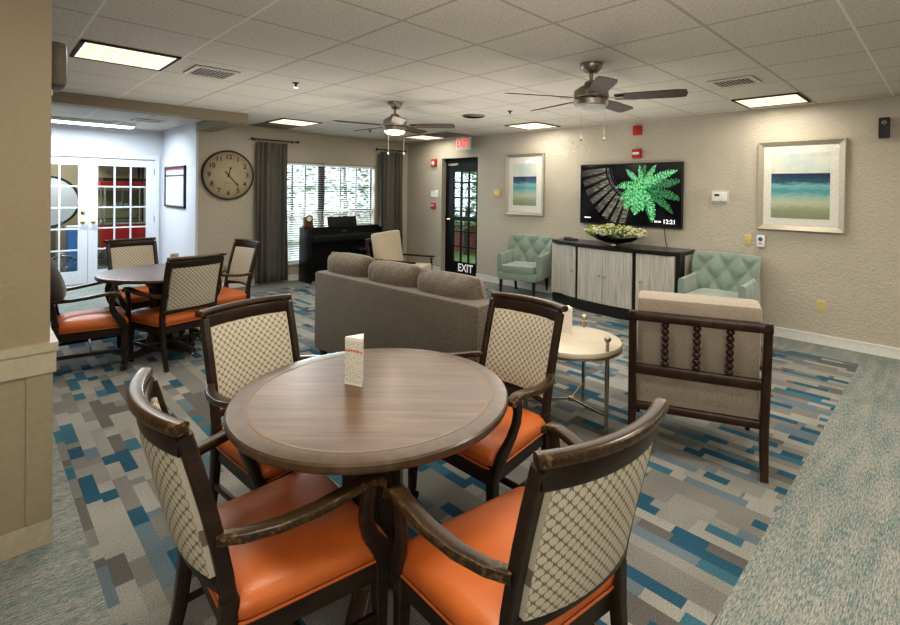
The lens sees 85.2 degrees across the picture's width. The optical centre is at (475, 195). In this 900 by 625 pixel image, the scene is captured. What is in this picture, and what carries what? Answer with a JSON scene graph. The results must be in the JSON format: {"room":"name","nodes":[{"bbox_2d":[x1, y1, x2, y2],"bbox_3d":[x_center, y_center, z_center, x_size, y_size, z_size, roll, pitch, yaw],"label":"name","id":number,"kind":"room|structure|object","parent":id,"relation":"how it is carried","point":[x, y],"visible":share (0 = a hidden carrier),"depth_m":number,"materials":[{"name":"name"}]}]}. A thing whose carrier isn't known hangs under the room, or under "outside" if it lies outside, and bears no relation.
{"room":"care facility","nodes":[
{"label":"care facility","id":0,"kind":"room"},
{"bbox_2d":[0,0,51,348],"bbox_3d":[-3.019,0.241,1.290,0.550,2.507,2.828,1,1,44],"label":"wall column","id":1,"kind":"structure","parent":0,"point":[25,25],"depth_m":2.05,"materials":[{"name":"beige paint"}]},
{"bbox_2d":[0,377,25,535],"bbox_3d":[-3.029,1.072,1.298,0.562,0.645,2.832,1,1,44],"label":"trim","id":2,"kind":"structure","parent":1,"relation":"attached to","point":[12,392],"depth_m":2.03,"materials":[{"name":"paint"}]},
{"bbox_2d":[0,517,52,561],"bbox_3d":[-3.030,1.442,1.303,0.576,0.105,2.840,1,1,44],"label":"baseboard","id":3,"kind":"structure","parent":1,"relation":"attached to","point":[23,540],"depth_m":2.06,"materials":[{"name":"paint"}]},
{"bbox_2d":[0,326,58,381],"bbox_3d":[-3.015,0.688,1.302,0.604,0.130,2.854,1,1,44],"label":"trim","id":4,"kind":"structure","parent":1,"relation":"attached to","point":[24,361],"depth_m":2.05,"materials":[{"name":"paint"}]},
{"bbox_2d":[25,372,52,526],"bbox_3d":[-1.864,1.081,2.089,0.012,0.645,0.085,1,1,44],"label":"trim","id":5,"kind":"structure","parent":1,"relation":"attached to","point":[39,388],"depth_m":2.08,"materials":[{"name":"paint"}]},
{"bbox_2d":[51,41,66,95],"bbox_3d":[-2.052,-0.604,2.381,0.260,0.244,0.078,1,1,44],"label":"wall speaker","id":6,"kind":"object","parent":1,"relation":"attached to","point":[59,50],"visible":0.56,"depth_m":2.30,"materials":[{"name":"grey plastic"}]},
{"bbox_2d":[50,257,66,301],"bbox_3d":[-3.492,0.660,3.980,0.256,0.371,0.540,0,1,-40],"label":"jacket","id":7,"kind":"object","parent":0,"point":[58,289],"visible":0.31,"depth_m":3.85,"materials":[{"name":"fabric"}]},
{"bbox_2d":[51,155,145,266],"bbox_3d":[-7.910,0.126,7.706,2.600,2.507,5.170,1,1,44],"label":"wall","id":8,"kind":"structure","parent":0,"point":[69,173],"depth_m":9.85,"materials":[{"name":"paint"}]},
{"bbox_2d":[51,122,162,263],"bbox_3d":[-7.086,0.144,6.796,0.150,2.507,5.020,1,1,44],"label":"wall","id":9,"kind":"structure","parent":0,"point":[64,137],"depth_m":7.91,"materials":[{"name":"paint"}]},
{"bbox_2d":[50,156,87,284],"bbox_3d":[-6.425,0.396,7.378,0.110,1.990,0.908,1,1,44],"label":"door","id":10,"kind":"structure","parent":9,"relation":"in","point":[79,276],"depth_m":7.64,"materials":[{"name":"white paint"}]},
{"bbox_2d":[51,150,159,261],"bbox_3d":[-6.120,0.365,7.686,0.037,2.075,1.965,1,1,44],"label":"trim","id":11,"kind":"structure","parent":9,"relation":"attached to","point":[58,153],"depth_m":8.24,"materials":[{"name":"white paint"}]},
{"bbox_2d":[87,157,154,282],"bbox_3d":[-5.789,0.399,8.030,0.110,1.990,0.902,1,1,44],"label":"door","id":12,"kind":"structure","parent":9,"relation":"in","point":[93,163],"depth_m":7.90,"materials":[{"name":"white paint"}]},
{"bbox_2d":[162,122,198,263],"bbox_3d":[-4.736,0.167,7.805,1.802,2.507,0.032,1,1,44],"label":"wall","id":13,"kind":"structure","parent":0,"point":[180,144],"depth_m":7.59,"materials":[{"name":"paint"}]},
{"bbox_2d":[198,126,407,282],"bbox_3d":[-2.819,0.185,8.639,0.200,2.507,3.880,1,1,44],"label":"wall","id":14,"kind":"structure","parent":0,"point":[220,221],"depth_m":7.76,"materials":[{"name":"beige paint"}]},
{"bbox_2d":[51,92,248,131],"bbox_3d":[-5.215,-1.006,5.009,1.410,0.129,5.070,1,1,44],"label":"soffit","id":15,"kind":"object","parent":14,"relation":"attached to","point":[212,120],"depth_m":5.63,"materials":[{"name":"paint"}]},
{"bbox_2d":[201,150,253,199],"bbox_3d":[-3.777,-0.307,7.474,0.042,0.756,0.756,1,1,44],"label":"wall clock","id":16,"kind":"object","parent":14,"relation":"attached to","point":[226,174],"visible":1,"depth_m":7.46,"materials":[{"name":"black plastic"}]},
{"bbox_2d":[221,274,298,287],"bbox_3d":[-2.756,1.390,8.576,0.014,0.100,3.846,1,1,44],"label":"baseboard","id":17,"kind":"structure","parent":14,"relation":"attached to","point":[292,277],"depth_m":7.82,"materials":[{"name":"white paint"}]},
{"bbox_2d":[251,137,298,143],"bbox_3d":[-3.258,-0.881,7.940,0.117,0.056,0.792,1,1,44],"label":"curtain rod","id":18,"kind":"object","parent":14,"relation":"attached to","point":[252,138],"visible":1,"depth_m":7.90,"materials":[{"name":"brown metal"}]},
{"bbox_2d":[255,142,287,283],"bbox_3d":[-3.284,0.281,7.881,0.117,2.245,0.523,1,1,44],"label":"curtain","id":19,"kind":"object","parent":18,"relation":"hanging from","point":[271,265],"visible":0.97,"depth_m":7.88,"materials":[{"name":"fabric"}]},
{"bbox_2d":[287,162,370,261],"bbox_3d":[-2.688,0.289,8.818,0.060,1.750,1.920,1,1,44],"label":"window","id":20,"kind":"structure","parent":14,"relation":"in","point":[320,201],"depth_m":8.71,"materials":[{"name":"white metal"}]},
{"bbox_2d":[287,162,322,261],"bbox_3d":[-3.005,0.288,8.393,0.050,1.676,0.790,1,1,44],"label":"window blind","id":21,"kind":"object","parent":20,"relation":"attached to","point":[316,215],"visible":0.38,"depth_m":8.36,"materials":[{"name":"white plastic"}]},
{"bbox_2d":[322,164,372,224],"bbox_3d":[-2.355,0.291,9.059,0.050,1.676,1.030,1,1,44],"label":"window blind","id":22,"kind":"object","parent":20,"relation":"attached to","point":[347,212],"visible":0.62,"depth_m":9.11,"materials":[{"name":"white plastic"}]},
{"bbox_2d":[376,148,405,152],"bbox_3d":[-1.665,-0.873,9.571,0.117,0.056,0.712,1,1,44],"label":"curtain rod","id":23,"kind":"object","parent":14,"relation":"attached to","point":[376,148],"visible":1,"depth_m":9.54,"materials":[{"name":"brown metal"}]},
{"bbox_2d":[380,152,402,252],"bbox_3d":[-1.649,0.289,9.555,0.116,2.245,0.565,1,1,44],"label":"curtain","id":24,"kind":"object","parent":23,"relation":"hanging from","point":[391,166],"visible":0.71,"depth_m":9.54,"materials":[{"name":"fabric"}]},
{"bbox_2d":[0,248,899,624],"bbox_3d":[-1.854,1.536,4.390,15.940,0.100,9.300,1,1,44],"label":"floor","id":25,"kind":"structure","parent":0,"point":[711,542],"depth_m":2.48,"materials":[{"name":"carpet"}]},
{"bbox_2d":[50,175,77,263],"bbox_3d":[-7.505,0.324,8.547,0.170,2.107,0.921,1,1,44],"label":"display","id":26,"kind":"object","parent":25,"relation":"on","point":[68,195],"visible":0.33,"depth_m":8.64,"materials":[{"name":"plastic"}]},
{"bbox_2d":[52,221,77,271],"bbox_3d":[-6.955,0.914,8.286,0.400,0.970,0.404,1,1,44],"label":"cart","id":27,"kind":"object","parent":25,"relation":"on","point":[70,265],"visible":0.47,"depth_m":8.24,"materials":[{"name":"paint"}]},
{"bbox_2d":[50,281,128,370],"bbox_3d":[-3.355,0.987,4.122,0.672,0.970,0.707,0,1,-40],"label":"dining chair","id":28,"kind":"object","parent":25,"relation":"on","point":[69,328],"visible":0.6,"depth_m":4.02,"materials":[{"name":"leather"}]},
{"bbox_2d":[98,167,143,250],"bbox_3d":[-7.156,0.372,9.785,0.390,2.000,0.790,1,1,44],"label":"storage shelf","id":29,"kind":"object","parent":25,"relation":"on","point":[138,167],"visible":0.17,"depth_m":9.91,"materials":[{"name":"brown metal"}]},
{"bbox_2d":[97,178,145,268],"bbox_3d":[-6.663,0.541,9.006,0.560,1.712,1.004,1,1,44],"label":"cart","id":30,"kind":"object","parent":25,"relation":"on","point":[136,232],"visible":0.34,"depth_m":8.95,"materials":[{"name":"red paint"}]},
{"bbox_2d":[98,220,145,224],"bbox_3d":[-6.570,0.510,9.100,0.500,0.030,0.720,1,1,44],"label":"countertop","id":31,"kind":"structure","parent":30,"relation":"on","point":[141,221],"depth_m":8.96,"materials":[{"name":"silver metal"}]},
{"bbox_2d":[115,202,129,210],"bbox_3d":[-6.566,0.206,9.098,0.240,0.160,0.240,1,1,44],"label":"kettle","id":32,"kind":"object","parent":30,"relation":"on","point":[116,203],"depth_m":9.01,"materials":[{"name":"silver metal"}]},
{"bbox_2d":[103,237,158,310],"bbox_3d":[-3.623,0.974,5.300,0.672,0.970,0.707,1,1,34],"label":"dining chair","id":33,"kind":"object","parent":25,"relation":"on","point":[120,253],"visible":0.37,"depth_m":5.36,"materials":[{"name":"fabric"}]},
{"bbox_2d":[94,263,227,363],"bbox_3d":[-2.925,1.089,4.600,1.050,0.761,1.050,1,0,19],"label":"dining table","id":34,"kind":"object","parent":25,"relation":"on","point":[151,275],"visible":0.52,"depth_m":4.47,"materials":[{"name":"brown wood"}]},
{"bbox_2d":[122,252,226,372],"bbox_3d":[-2.633,0.995,4.364,0.672,0.970,0.707,1,1,31],"label":"dining chair","id":35,"kind":"object","parent":25,"relation":"on","point":[191,284],"visible":0.91,"depth_m":4.19,"materials":[{"name":"brown wood"}]},
{"bbox_2d":[182,239,261,333],"bbox_3d":[-2.700,0.987,5.246,0.707,0.970,0.672,1,1,35],"label":"dining chair","id":36,"kind":"object","parent":25,"relation":"on","point":[244,252],"visible":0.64,"depth_m":5.36,"materials":[{"name":"fabric"}]},
{"bbox_2d":[195,293,319,504],"bbox_3d":[-0.952,1.033,2.354,0.672,0.970,0.707,1,1,34],"label":"dining chair","id":37,"kind":"object","parent":25,"relation":"on","point":[245,340],"visible":0.49,"depth_m":2.39,"materials":[{"name":"brown wood"}]},
{"bbox_2d":[126,368,390,624],"bbox_3d":[-0.706,1.042,1.564,0.672,0.970,0.707,0,1,-43],"label":"dining chair","id":38,"kind":"object","parent":25,"relation":"on","point":[292,546],"visible":0.94,"depth_m":1.42,"materials":[{"name":"orange leather"}]},
{"bbox_2d":[299,216,382,283],"bbox_3d":[-2.321,0.912,8.582,0.405,1.068,1.430,1,1,44],"label":"upright piano","id":39,"kind":"object","parent":25,"relation":"on","point":[316,243],"visible":0.59,"depth_m":8.43,"materials":[{"name":"black wood"}]},
{"bbox_2d":[302,215,313,227],"bbox_3d":[-2.803,0.433,8.188,0.090,0.208,0.170,1,1,44],"label":"mantel clock","id":40,"kind":"object","parent":39,"relation":"on","point":[308,219],"visible":1,"depth_m":8.16,"materials":[{"name":"brown wood"}]},
{"bbox_2d":[350,245,372,254],"bbox_3d":[-1.855,1.175,8.545,0.320,0.555,0.600,1,1,44],"label":"piano bench","id":41,"kind":"object","parent":25,"relation":"on","point":[360,249],"visible":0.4,"depth_m":8.37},
{"bbox_2d":[223,348,507,624],"bbox_3d":[-0.402,1.144,1.918,1.050,0.761,1.050,1,0,0],"label":"dining table","id":42,"kind":"object","parent":25,"relation":"on","point":[412,407],"visible":0.82,"depth_m":1.73,"materials":[{"name":"brown wood"}]},
{"bbox_2d":[345,334,363,386],"bbox_3d":[-0.475,0.666,1.986,0.085,0.191,0.067,1,0,22],"label":"menu card","id":43,"kind":"object","parent":42,"relation":"on","point":[354,344],"visible":1,"depth_m":1.96,"materials":[{"name":"white paper"}]},
{"bbox_2d":[365,230,434,269],"bbox_3d":[-1.062,0.999,6.926,0.746,0.962,0.763,1,0,16],"label":"armchair","id":44,"kind":"object","parent":25,"relation":"on","point":[386,245],"visible":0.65,"depth_m":6.84,"materials":[{"name":"fabric"}]},
{"bbox_2d":[371,230,402,260],"bbox_3d":[-1.244,0.818,6.978,0.231,0.606,0.645,1,0,16],"label":"cushion","id":45,"kind":"object","parent":44,"relation":"on","point":[386,245],"depth_m":6.83,"materials":[{"name":"beige fabric"}]},
{"bbox_2d":[413,263,431,269],"bbox_3d":[-1.012,1.077,6.912,0.600,0.170,0.655,1,0,16],"label":"seat cushion","id":46,"kind":"object","parent":44,"relation":"on","point":[425,266],"depth_m":7.00,"materials":[{"name":"beige fabric"}]},
{"bbox_2d":[315,252,517,393],"bbox_3d":[-0.435,1.021,4.152,1.982,0.974,0.912,1,1,41],"label":"sofa","id":47,"kind":"object","parent":25,"relation":"on","point":[394,304],"visible":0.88,"depth_m":3.76,"materials":[{"name":"beige fabric"}]},
{"bbox_2d":[327,252,374,276],"bbox_3d":[-1.097,0.738,4.412,0.635,0.429,0.301,1,1,41],"label":"cushion","id":48,"kind":"object","parent":47,"relation":"on","point":[339,263],"depth_m":4.26,"materials":[{"name":"beige fabric"}]},
{"bbox_2d":[368,260,422,286],"bbox_3d":[-0.634,0.760,4.007,0.635,0.429,0.301,1,1,41],"label":"cushion","id":49,"kind":"object","parent":47,"relation":"on","point":[390,273],"depth_m":3.86,"materials":[{"name":"beige fabric"}]},
{"bbox_2d":[417,269,487,299],"bbox_3d":[-0.171,0.781,3.603,0.635,0.429,0.301,1,1,41],"label":"cushion","id":50,"kind":"object","parent":47,"relation":"on","point":[451,285],"depth_m":3.45,"materials":[{"name":"beige fabric"}]},
{"bbox_2d":[408,291,567,501],"bbox_3d":[0.092,1.046,2.479,0.707,0.970,0.672,1,1,43],"label":"dining chair","id":51,"kind":"object","parent":25,"relation":"on","point":[522,335],"visible":0.62,"depth_m":2.48,"materials":[{"name":"brown wood"}]},
{"bbox_2d":[497,234,552,296],"bbox_3d":[0.760,1.062,7.414,0.710,0.873,0.700,1,1,28],"label":"tufted armchair","id":52,"kind":"object","parent":25,"relation":"on","point":[528,258],"visible":1,"depth_m":7.38,"materials":[{"name":"green fabric"}]},
{"bbox_2d":[383,398,668,624],"bbox_3d":[0.166,1.055,1.443,0.707,0.970,0.672,0,1,-38],"label":"dining chair","id":53,"kind":"object","parent":25,"relation":"on","point":[552,549],"visible":1,"depth_m":1.24,"materials":[{"name":"brown wood"}]},
{"bbox_2d":[524,314,622,435],"bbox_3d":[0.661,1.206,3.360,0.668,0.642,0.668,1,1,44],"label":"side table","id":54,"kind":"object","parent":25,"relation":"on","point":[585,344],"visible":0.62,"depth_m":3.18,"materials":[{"name":"beige stone"}]},
{"bbox_2d":[561,305,571,334],"bbox_3d":[0.654,0.885,3.476,0.085,0.191,0.067,1,1,24],"label":"menu card","id":55,"kind":"object","parent":54,"relation":"on","point":[567,322],"visible":0.59,"depth_m":3.44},
{"bbox_2d":[551,238,694,320],"bbox_3d":[1.792,1.082,6.387,1.870,0.872,0.600,1,1,44],"label":"base cabinet","id":56,"kind":"object","parent":25,"relation":"on","point":[593,276],"visible":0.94,"depth_m":6.12,"materials":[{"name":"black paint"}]},
{"bbox_2d":[592,234,636,244],"bbox_3d":[1.813,0.578,6.376,0.760,0.137,0.280,1,1,44],"label":"flower bowl","id":57,"kind":"object","parent":56,"relation":"on","point":[615,240],"visible":0.94,"depth_m":6.31,"materials":[{"name":"black paint"}]},
{"bbox_2d":[587,225,597,235],"bbox_3d":[1.591,0.476,6.523,0.196,0.159,0.200,1,1,44],"label":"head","id":58,"kind":"object","parent":57,"relation":"in","point":[593,229],"visible":0.65,"depth_m":6.49},
{"bbox_2d":[595,225,607,236],"bbox_3d":[1.677,0.471,6.430,0.199,0.161,0.194,1,1,44],"label":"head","id":59,"kind":"object","parent":57,"relation":"in","point":[601,231],"visible":0.8,"depth_m":6.39},
{"bbox_2d":[605,226,618,237],"bbox_3d":[1.774,0.473,6.332,0.190,0.162,0.197,1,1,44],"label":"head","id":60,"kind":"object","parent":57,"relation":"in","point":[612,229],"visible":0.71,"depth_m":6.28},
{"bbox_2d":[614,226,626,236],"bbox_3d":[1.879,0.466,6.258,0.198,0.157,0.197,1,1,44],"label":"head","id":61,"kind":"object","parent":57,"relation":"in","point":[620,231],"visible":0.8,"depth_m":6.22},
{"bbox_2d":[624,227,635,237],"bbox_3d":[1.961,0.484,6.164,0.178,0.158,0.188,1,0,17],"label":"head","id":62,"kind":"object","parent":57,"relation":"in","point":[630,233],"visible":0.92,"depth_m":6.12},
{"bbox_2d":[635,228,646,240],"bbox_3d":[2.060,0.490,6.135,0.193,0.162,0.199,1,1,44],"label":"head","id":63,"kind":"object","parent":57,"relation":"in","point":[640,234],"visible":0.88,"depth_m":6.08},
{"bbox_2d":[628,290,773,482],"bbox_3d":[1.354,1.062,3.032,0.763,0.962,0.746,1,0,22],"label":"armchair","id":64,"kind":"object","parent":25,"relation":"on","point":[703,355],"visible":1,"depth_m":2.75,"materials":[{"name":"fabric"}]},
{"bbox_2d":[636,373,759,414],"bbox_3d":[1.373,1.139,3.082,0.655,0.170,0.600,1,0,22],"label":"seat cushion","id":65,"kind":"object","parent":64,"relation":"on","point":[684,394],"depth_m":2.80,"materials":[{"name":"beige fabric"}]},
{"bbox_2d":[637,290,761,378],"bbox_3d":[1.285,0.884,2.852,0.645,0.606,0.231,1,0,22],"label":"cushion","id":66,"kind":"object","parent":64,"relation":"on","point":[679,364],"depth_m":2.77,"materials":[{"name":"beige fabric"}]},
{"bbox_2d":[678,251,761,303],"bbox_3d":[2.688,1.104,5.394,0.710,0.873,0.700,1,1,44],"label":"tufted armchair","id":67,"kind":"object","parent":25,"relation":"on","point":[720,274],"visible":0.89,"depth_m":5.49,"materials":[{"name":"green fabric"}]},
{"bbox_2d":[51,0,899,142],"bbox_3d":[-1.819,-1.071,4.369,15.940,0.100,9.300,1,1,44],"label":"ceiling","id":68,"kind":"structure","parent":0,"point":[445,60],"depth_m":3.47,"materials":[{"name":"tile"}]},
{"bbox_2d":[51,116,134,128],"bbox_3d":[-5.943,-1.065,6.860,0.300,0.062,1.900,1,1,44],"label":"ceiling light","id":69,"kind":"object","parent":68,"relation":"attached to","point":[54,119],"visible":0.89,"depth_m":7.07,"materials":[{"name":"white plastic"}]},
{"bbox_2d":[51,120,133,128],"bbox_3d":[-5.944,-1.039,6.860,0.280,0.011,1.880,1,1,44],"label":"diffuser","id":70,"kind":"object","parent":69,"relation":"attached to","point":[78,122],"depth_m":7.14,"materials":[{"name":"white"}]},
{"bbox_2d":[70,39,181,70],"bbox_3d":[-2.581,-1.019,3.607,0.580,0.012,0.580,1,1,44],"label":"recessed light","id":71,"kind":"object","parent":68,"relation":"in","point":[85,49],"visible":1,"depth_m":3.57,"materials":[{"name":"beige"}]},
{"bbox_2d":[131,118,165,123],"bbox_3d":[-4.736,-1.074,7.079,0.300,0.014,0.360,1,1,44],"label":"ceiling vent","id":72,"kind":"object","parent":68,"relation":"in","point":[135,119],"visible":1,"depth_m":7.06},
{"bbox_2d":[183,64,240,79],"bbox_3d":[-2.191,-1.016,4.061,0.360,0.014,0.330,1,1,44],"label":"ceiling vent","id":73,"kind":"object","parent":68,"relation":"in","point":[197,70],"visible":1,"depth_m":4.04,"materials":[{"name":"metal"}]},
{"bbox_2d":[249,122,300,128],"bbox_3d":[-3.055,-1.060,7.479,0.585,0.004,0.580,1,1,44],"label":"tile","id":74,"kind":"structure","parent":68,"relation":"attached to","point":[263,124],"depth_m":7.46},
{"bbox_2d":[265,118,321,126],"bbox_3d":[-2.621,-1.047,7.055,0.580,0.012,0.580,1,1,44],"label":"recessed light","id":75,"kind":"object","parent":68,"relation":"in","point":[285,121],"visible":1,"depth_m":7.03,"materials":[{"name":"beige"}]},
{"bbox_2d":[269,119,317,125],"bbox_3d":[-2.621,-1.049,7.055,0.536,0.007,0.536,1,1,44],"label":"diffuser","id":76,"kind":"object","parent":75,"relation":"attached to","point":[293,122],"depth_m":7.03,"materials":[{"name":"beige"}]},
{"bbox_2d":[333,101,454,154],"bbox_3d":[-0.919,-0.729,5.375,1.249,0.577,1.278,1,1,44],"label":"ceiling fan","id":77,"kind":"object","parent":68,"relation":"hanging from","point":[394,124],"visible":1,"depth_m":5.28,"materials":[{"name":"silver metal"}]},
{"bbox_2d":[402,135,446,139],"bbox_3d":[-0.917,-1.039,8.799,0.580,0.012,0.580,1,1,44],"label":"recessed light","id":78,"kind":"object","parent":68,"relation":"in","point":[421,137],"visible":1,"depth_m":8.78,"materials":[{"name":"beige"}]},
{"bbox_2d":[423,132,468,137],"bbox_3d":[-0.479,-1.033,8.371,0.585,0.004,0.580,1,1,44],"label":"tile","id":79,"kind":"structure","parent":68,"relation":"attached to","point":[441,134],"depth_m":8.33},
{"bbox_2d":[456,137,470,150],"bbox_3d":[-0.210,-0.913,8.624,0.340,0.233,0.052,1,1,44],"label":"exit sign","id":80,"kind":"object","parent":68,"relation":"hanging from","point":[463,143],"visible":1,"depth_m":8.59,"materials":[{"name":"white plastic"}]},
{"bbox_2d":[462,114,484,118],"bbox_3d":[-0.024,-1.003,6.222,0.300,0.017,0.300,1,1,44],"label":"ceiling vent","id":81,"kind":"object","parent":68,"relation":"in","point":[473,116],"visible":1,"depth_m":6.18,"materials":[{"name":"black metal"}]},
{"bbox_2d":[504,122,560,129],"bbox_3d":[0.827,-1.002,7.095,0.580,0.012,0.580,1,1,44],"label":"recessed light","id":82,"kind":"object","parent":68,"relation":"in","point":[531,125],"visible":1,"depth_m":7.06,"materials":[{"name":"beige"}]},
{"bbox_2d":[506,61,687,140],"bbox_3d":[0.882,-0.692,3.683,1.278,0.577,1.249,1,1,44],"label":"ceiling fan","id":83,"kind":"object","parent":68,"relation":"hanging from","point":[593,96],"visible":1,"depth_m":3.55,"materials":[{"name":"silver metal"}]},
{"bbox_2d":[707,75,761,87],"bbox_3d":[2.199,-0.959,4.148,0.340,0.014,0.300,1,1,44],"label":"ceiling vent","id":84,"kind":"object","parent":68,"relation":"in","point":[743,80],"visible":1,"depth_m":4.14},
{"bbox_2d":[731,92,810,107],"bbox_3d":[3.007,-0.956,4.965,0.580,0.012,0.580,1,1,44],"label":"recessed light","id":85,"kind":"object","parent":68,"relation":"in","point":[790,98],"visible":1,"depth_m":4.93,"materials":[{"name":"beige"}]},
{"bbox_2d":[406,96,899,347],"bbox_3d":[2.651,0.278,6.118,11.550,2.507,0.160,1,1,44],"label":"wall","id":86,"kind":"structure","parent":0,"point":[856,272],"depth_m":5.61,"materials":[{"name":"beige paint"}]},
{"bbox_2d":[430,190,438,197],"bbox_3d":[-0.786,-0.023,9.356,0.240,0.150,0.017,1,1,44],"label":"wall sign","id":87,"kind":"object","parent":86,"relation":"attached to","point":[433,193],"visible":1,"depth_m":9.34,"materials":[{"name":"silver metal"}]},
{"bbox_2d":[445,157,477,276],"bbox_3d":[-0.226,0.385,8.977,0.943,2.130,0.090,1,1,44],"label":"door","id":88,"kind":"structure","parent":86,"relation":"in","point":[469,165],"depth_m":9.03,"materials":[{"name":"black paint"}]},
{"bbox_2d":[494,189,500,196],"bbox_3d":[0.366,-0.036,8.230,0.150,0.130,0.019,1,1,44],"label":"wall plaque","id":89,"kind":"object","parent":86,"relation":"attached to","point":[497,192],"visible":1,"depth_m":8.21,"materials":[{"name":"gold metal"}]},
{"bbox_2d":[505,153,544,215],"bbox_3d":[0.781,-0.169,7.801,0.770,0.980,0.050,1,1,44],"label":"framed picture","id":90,"kind":"object","parent":86,"relation":"attached to","point":[524,173],"visible":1,"depth_m":7.79,"materials":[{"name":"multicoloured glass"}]},
{"bbox_2d":[513,163,536,205],"bbox_3d":[0.783,-0.169,7.803,0.470,0.670,0.001,1,1,44],"label":"artwork","id":91,"kind":"object","parent":90,"relation":"attached to","point":[524,174],"depth_m":7.80},
{"bbox_2d":[580,162,683,228],"bbox_3d":[2.049,-0.007,6.555,1.455,0.835,0.060,1,1,44],"label":"television","id":92,"kind":"object","parent":86,"relation":"attached to","point":[631,194],"visible":1,"depth_m":6.46,"materials":[{"name":"black plastic"}]},
{"bbox_2d":[632,149,641,158],"bbox_3d":[2.134,-0.549,6.473,0.120,0.120,0.064,1,1,44],"label":"fire alarm strobe","id":93,"kind":"object","parent":86,"relation":"attached to","point":[636,153],"visible":1,"depth_m":6.45,"materials":[{"name":"red plastic"}]},
{"bbox_2d":[633,125,641,134],"bbox_3d":[2.146,-0.859,6.478,0.115,0.125,0.044,1,1,44],"label":"fire alarm strobe","id":94,"kind":"object","parent":86,"relation":"attached to","point":[637,130],"visible":1,"depth_m":6.45,"materials":[{"name":"red plastic"}]},
{"bbox_2d":[432,266,899,359],"bbox_3d":[2.645,1.481,5.994,11.350,0.103,0.018,1,1,44],"label":"baseboard","id":95,"kind":"structure","parent":86,"relation":"attached to","point":[869,348],"depth_m":5.08,"materials":[{"name":"white paint"}]},
{"bbox_2d":[711,190,729,202],"bbox_3d":[2.880,0.017,5.760,0.200,0.150,0.039,1,1,44],"label":"thermostat","id":96,"kind":"object","parent":86,"relation":"attached to","point":[717,196],"visible":1,"depth_m":5.75,"materials":[{"name":"white plastic"}]},
{"bbox_2d":[745,234,751,244],"bbox_3d":[3.100,0.506,5.557,0.072,0.118,0.018,1,1,44],"label":"light switch","id":97,"kind":"object","parent":86,"relation":"attached to","point":[748,238],"visible":1,"depth_m":5.55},
{"bbox_2d":[756,235,764,246],"bbox_3d":[3.182,0.513,5.450,0.085,0.135,0.056,1,1,44],"label":"air freshener","id":98,"kind":"object","parent":86,"relation":"attached to","point":[760,242],"visible":1,"depth_m":5.43,"materials":[{"name":"white plastic"}]},
{"bbox_2d":[757,138,846,233],"bbox_3d":[3.446,-0.099,5.197,0.790,0.965,0.050,1,1,44],"label":"framed picture","id":99,"kind":"object","parent":86,"relation":"attached to","point":[801,185],"visible":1,"depth_m":5.17,"materials":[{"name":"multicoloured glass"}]},
{"bbox_2d":[771,152,830,219],"bbox_3d":[3.449,-0.099,5.199,0.530,0.698,0.001,1,1,44],"label":"artwork","id":100,"kind":"object","parent":99,"relation":"attached to","point":[800,181],"depth_m":5.19},
{"bbox_2d":[817,300,824,311],"bbox_3d":[3.590,1.152,5.079,0.072,0.115,0.013,1,1,44],"label":"wall outlet","id":101,"kind":"object","parent":86,"relation":"attached to","point":[820,304],"visible":1,"depth_m":5.08,"materials":[{"name":"yellow plastic"}]},
{"bbox_2d":[878,117,889,138],"bbox_3d":[3.940,-0.648,4.708,0.086,0.200,0.062,1,1,44],"label":"wall speaker","id":102,"kind":"object","parent":86,"relation":"attached to","point":[884,122],"visible":1,"depth_m":4.69,"materials":[{"name":"black plastic"}]},
{"bbox_3d":[-4.763,0.165,7.930,1.590,2.507,0.150,1,1,44],"label":"wall","id":103,"kind":"structure","parent":0,"visible":0},
{"bbox_2d":[164,165,185,208],"bbox_3d":[-4.841,-0.134,7.865,1.110,0.660,0.030,1,1,44],"label":"framed poster","id":104,"kind":"object","parent":103,"relation":"attached to","point":[174,176],"visible":1,"depth_m":7.83,"materials":[{"name":"paper"}]},
{"bbox_2d":[166,168,182,205],"bbox_3d":[-4.840,-0.134,7.866,1.050,0.610,0.003,1,1,44],"label":"print","id":105,"kind":"object","parent":104,"relation":"attached to","point":[174,176],"depth_m":7.87},
{"label":"outside","id":106,"kind":"structure","parent":0,"visible":0},
{"bbox_2d":[287,220,474,263],"bbox_3d":[1.767,1.645,15.440,25.000,0.100,19.430,1,1,44],"label":"ground","id":107,"kind":"structure","parent":106,"point":[456,253],"depth_m":12.66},
{"bbox_2d":[287,166,326,224],"bbox_3d":[-4.650,-0.081,11.544,2.250,3.251,2.265,1,1,44],"label":"tree","id":108,"kind":"object","parent":107,"relation":"on","point":[297,170],"visible":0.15,"depth_m":11.62,"materials":[{"name":"green plant"}]},
{"bbox_2d":[287,219,327,255],"bbox_3d":[-3.529,1.008,10.449,1.258,1.135,1.277,1,1,44],"label":"shrub","id":109,"kind":"object","parent":107,"relation":"on","point":[313,219],"visible":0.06,"depth_m":10.16,"materials":[{"name":"green plant"}]},
{"bbox_2d":[306,167,368,216],"bbox_3d":[-3.750,-0.174,13.853,2.186,3.424,2.268,1,1,44],"label":"tree","id":110,"kind":"object","parent":107,"relation":"on","point":[345,201],"visible":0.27,"depth_m":13.70,"materials":[{"name":"green plant"}]},
{"bbox_2d":[357,211,367,223],"bbox_3d":[-2.614,0.963,11.924,1.315,1.226,1.422,1,1,44],"label":"shrub","id":111,"kind":"object","parent":107,"relation":"on","point":[363,211],"visible":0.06,"depth_m":11.86,"materials":[{"name":"green plant"}]},
{"bbox_2d":[454,222,475,253],"bbox_3d":[0.255,1.193,13.166,4.440,0.800,0.260,1,1,44],"label":"wall","id":112,"kind":"structure","parent":107,"relation":"on","point":[457,234],"depth_m":13.60,"materials":[{"name":"red brick"}]},
{"bbox_2d":[455,172,475,254],"bbox_3d":[-0.231,0.046,13.092,2.075,3.091,2.025,1,1,44],"label":"tree","id":113,"kind":"object","parent":107,"relation":"on","point":[457,179],"visible":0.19,"depth_m":13.04,"materials":[{"name":"green plant"}]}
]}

